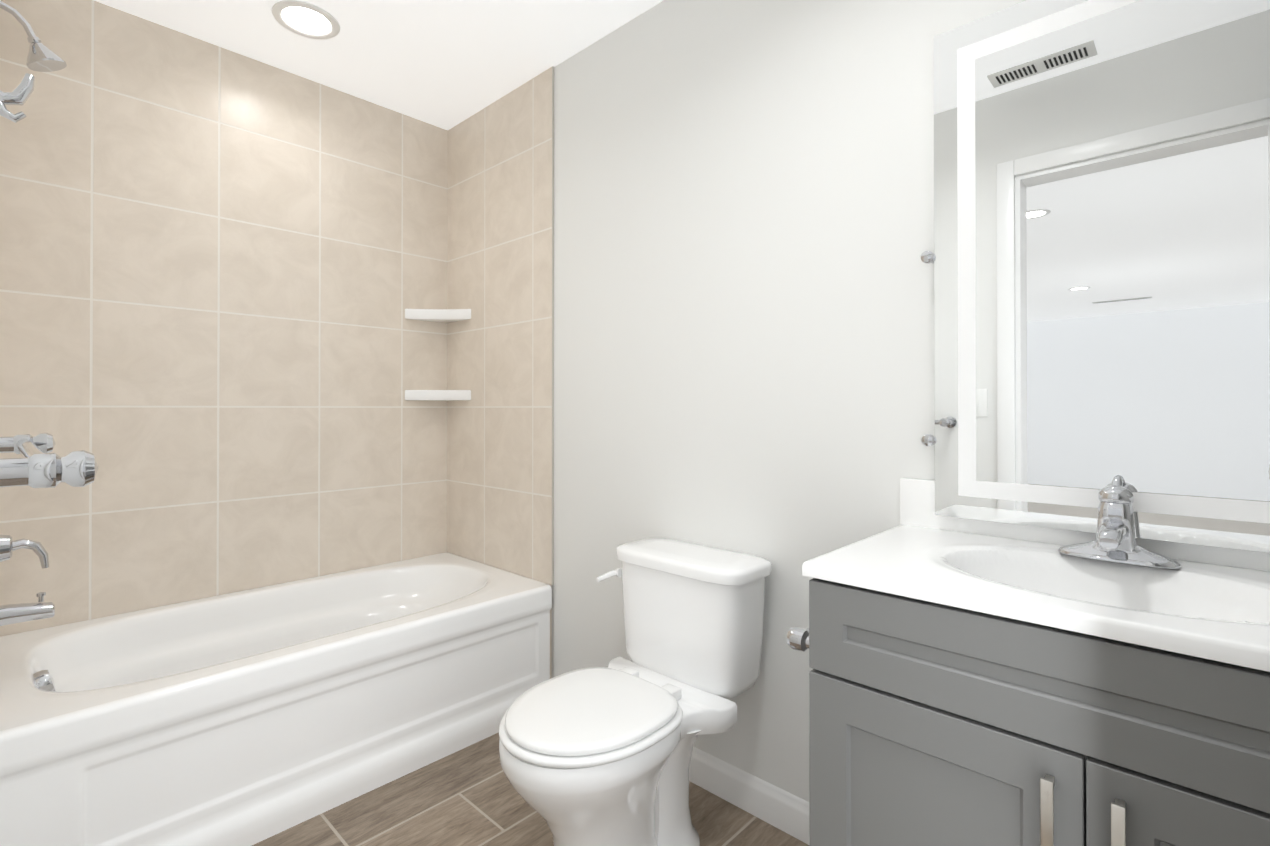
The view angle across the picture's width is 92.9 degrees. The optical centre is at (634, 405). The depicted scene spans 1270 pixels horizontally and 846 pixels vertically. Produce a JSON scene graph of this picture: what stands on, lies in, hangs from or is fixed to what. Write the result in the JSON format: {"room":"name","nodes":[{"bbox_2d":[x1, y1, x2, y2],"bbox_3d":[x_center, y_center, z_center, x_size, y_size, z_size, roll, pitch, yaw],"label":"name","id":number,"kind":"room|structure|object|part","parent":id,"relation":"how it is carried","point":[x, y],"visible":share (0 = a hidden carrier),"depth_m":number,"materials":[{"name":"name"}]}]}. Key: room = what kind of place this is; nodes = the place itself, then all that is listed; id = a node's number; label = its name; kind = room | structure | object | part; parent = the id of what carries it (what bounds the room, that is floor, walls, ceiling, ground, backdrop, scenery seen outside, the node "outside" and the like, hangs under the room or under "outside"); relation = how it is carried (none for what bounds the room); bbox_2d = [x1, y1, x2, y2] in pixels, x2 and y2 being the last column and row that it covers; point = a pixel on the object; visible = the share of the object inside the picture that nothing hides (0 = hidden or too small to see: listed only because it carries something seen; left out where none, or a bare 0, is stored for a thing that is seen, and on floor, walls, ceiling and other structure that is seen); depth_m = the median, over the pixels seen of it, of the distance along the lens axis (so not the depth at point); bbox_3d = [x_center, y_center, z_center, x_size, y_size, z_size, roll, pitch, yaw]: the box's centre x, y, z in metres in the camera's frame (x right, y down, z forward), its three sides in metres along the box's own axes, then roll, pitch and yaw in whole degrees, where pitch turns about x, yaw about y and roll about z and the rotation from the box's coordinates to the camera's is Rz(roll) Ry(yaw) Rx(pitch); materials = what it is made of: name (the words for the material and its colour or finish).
{"room":"bathroom","nodes":[
{"label":"bathroom","id":0,"kind":"room"},
{"bbox_2d":[94,0,662,129],"bbox_3d":[-0.167,-1.306,1.129,3.540,0.060,1.709,0,0,43],"label":"ceiling","id":1,"kind":"structure","parent":0,"point":[446,64],"depth_m":2.10,"materials":[{"name":"white paint"}]},
{"bbox_2d":[271,0,339,39],"bbox_3d":[-1.083,-1.268,1.994,0.200,0.006,0.200,0,0,43],"label":"recessed light","id":2,"kind":"object","parent":1,"relation":"in","point":[306,19],"visible":1,"depth_m":1.99,"materials":[{"name":"white paint"}]},
{"bbox_2d":[252,732,809,845],"bbox_3d":[-0.167,1.139,1.116,3.340,0.050,1.509,0,0,43],"label":"floor","id":3,"kind":"structure","parent":0,"point":[469,796],"depth_m":1.64,"materials":[{"name":"tile"}]},
{"bbox_2d":[0,553,551,845],"bbox_3d":[-1.080,0.894,1.979,0.769,0.450,1.449,0,0,43],"label":"bathtub","id":4,"kind":"object","parent":3,"relation":"on","point":[250,717],"visible":1,"depth_m":1.70,"materials":[{"name":"white ceramic"}]},
{"bbox_2d":[499,538,771,845],"bbox_3d":[-0.015,0.760,1.502,0.448,0.712,0.701,0,0,43],"label":"toilet","id":5,"kind":"object","parent":3,"relation":"on","point":[595,756],"visible":1,"depth_m":1.47,"materials":[{"name":"white ceramic"}]},
{"bbox_3d":[-0.102,0.708,1.405,0.376,0.038,0.439,0,0,43],"label":"seat","id":6,"kind":"part","parent":5,"relation":"part of","materials":[{"name":"white plastic"}]},
{"bbox_3d":[0.138,0.575,1.665,0.448,0.340,0.257,0,0,43],"label":"tank","id":7,"kind":"part","parent":5,"relation":"part of","materials":[{"name":"white ceramic"}]},
{"bbox_2d":[787,476,1269,845],"bbox_3d":[0.702,0.619,0.959,0.856,0.988,0.504,0,0,43],"label":"bathroom vanity","id":8,"kind":"object","parent":3,"relation":"on","point":[973,682],"visible":1,"depth_m":0.87,"materials":[{"name":"grey"}]},
{"bbox_2d":[1058,476,1180,568],"bbox_3d":[0.814,0.197,1.027,0.168,0.143,0.147,0,0,43],"label":"faucet","id":9,"kind":"object","parent":8,"relation":"on","point":[1115,544],"depth_m":1.03,"materials":[{"name":"silver metal"}]},
{"bbox_2d":[552,0,1025,801],"bbox_3d":[0.422,-0.078,1.659,3.420,2.390,0.120,0,0,43],"label":"wall","id":10,"kind":"structure","parent":0,"point":[744,356],"depth_m":1.68,"materials":[{"name":"white paint"}]},
{"bbox_2d":[447,67,551,678],"bbox_3d":[-0.590,-0.073,2.520,0.767,2.390,0.001,0,0,43],"label":"wall tile","id":11,"kind":"structure","parent":10,"relation":"attached to","point":[499,423],"depth_m":2.47,"materials":[{"name":"beige tile"}]},
{"bbox_2d":[552,66,553,584],"bbox_3d":[-0.307,-0.300,2.259,0.004,1.940,0.008,0,0,43],"label":"tile trim","id":12,"kind":"structure","parent":10,"relation":"attached to","point":[552,325],"depth_m":2.26,"materials":[{"name":"grey metal"}]},
{"bbox_2d":[689,746,809,844],"bbox_3d":[0.158,1.068,1.810,1.264,0.100,0.012,0,0,43],"label":"baseboard","id":13,"kind":"structure","parent":10,"relation":"attached to","point":[777,807],"depth_m":1.65,"materials":[{"name":"white paint"}]},
{"bbox_2d":[900,478,1269,570],"bbox_3d":[0.894,0.218,1.113,0.785,0.107,0.020,0,0,43],"label":"backsplash","id":14,"kind":"structure","parent":10,"relation":"attached to","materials":[{"name":"white stone"}]},
{"bbox_2d":[921,0,1269,552],"bbox_3d":[0.895,-0.281,1.088,0.706,1.029,0.059,0,0,43],"label":"mirror","id":15,"kind":"object","parent":10,"relation":"attached to","point":[1099,258],"visible":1,"depth_m":1.10,"materials":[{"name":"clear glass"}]},
{"bbox_3d":[-1.411,-0.075,2.296,0.120,2.390,1.709,0,0,43],"label":"wall","id":16,"kind":"structure","parent":0,"visible":0},
{"bbox_2d":[0,0,447,636],"bbox_3d":[-1.362,-0.075,2.249,0.001,2.390,1.469,0,0,43],"label":"wall tile","id":17,"kind":"structure","parent":16,"relation":"attached to","point":[222,270],"depth_m":2.11,"materials":[{"name":"beige tile"}]},
{"bbox_2d":[405,309,470,322],"bbox_3d":[-0.859,-0.400,2.635,0.203,0.046,0.203,0,0,43],"label":"corner shelf","id":18,"kind":"object","parent":16,"relation":"attached to","point":[444,315],"visible":1,"depth_m":2.65,"materials":[{"name":"white ceramic"}]},
{"bbox_2d":[405,390,470,400],"bbox_3d":[-0.859,-0.045,2.633,0.203,0.046,0.203,0,0,43],"label":"corner shelf","id":19,"kind":"object","parent":16,"relation":"attached to","point":[441,395],"visible":1,"depth_m":2.65,"materials":[{"name":"white ceramic"}]},
{"bbox_3d":[-0.712,-0.084,0.544,3.300,2.390,0.120,0,0,43],"label":"wall","id":20,"kind":"structure","parent":0,"visible":0},
{"bbox_2d":[0,73,34,122],"bbox_3d":[-1.102,-0.543,1.052,0.048,0.092,0.080,0,0,43],"label":"robe hook","id":21,"kind":"object","parent":20,"relation":"attached to","point":[21,93],"visible":1,"depth_m":1.06,"materials":[{"name":"silver metal"}]},
{"bbox_2d":[0,433,98,487],"bbox_3d":[-0.784,0.062,0.766,0.658,0.048,0.103,0,0,43],"label":"shower valve","id":22,"kind":"object","parent":20,"relation":"attached to","point":[39,464],"visible":1,"depth_m":0.57,"materials":[{"name":"silver metal"}]},
{"label":"wall tile","id":23,"kind":"structure","parent":20,"relation":"attached to","visible":0},
{"bbox_2d":[0,535,48,567],"bbox_3d":[-1.540,0.351,1.501,0.169,0.169,0.123,0,0,43],"label":"handle","id":24,"kind":"object","parent":23,"relation":"attached to","point":[8,546],"visible":1,"depth_m":1.50,"materials":[{"name":"silver metal"}]},
{"bbox_2d":[0,592,54,625],"bbox_3d":[-1.537,0.510,1.503,0.060,0.072,0.132,0,0,43],"label":"tub spout","id":25,"kind":"object","parent":23,"relation":"attached to","point":[20,612],"visible":1,"depth_m":1.50,"materials":[{"name":"silver metal"}]},
{"bbox_2d":[0,1,66,71],"bbox_3d":[-1.530,-0.932,1.518,0.080,0.159,0.150,0,0,43],"label":"shower head","id":26,"kind":"object","parent":23,"relation":"attached to","point":[41,57],"visible":1,"depth_m":1.52}
]}

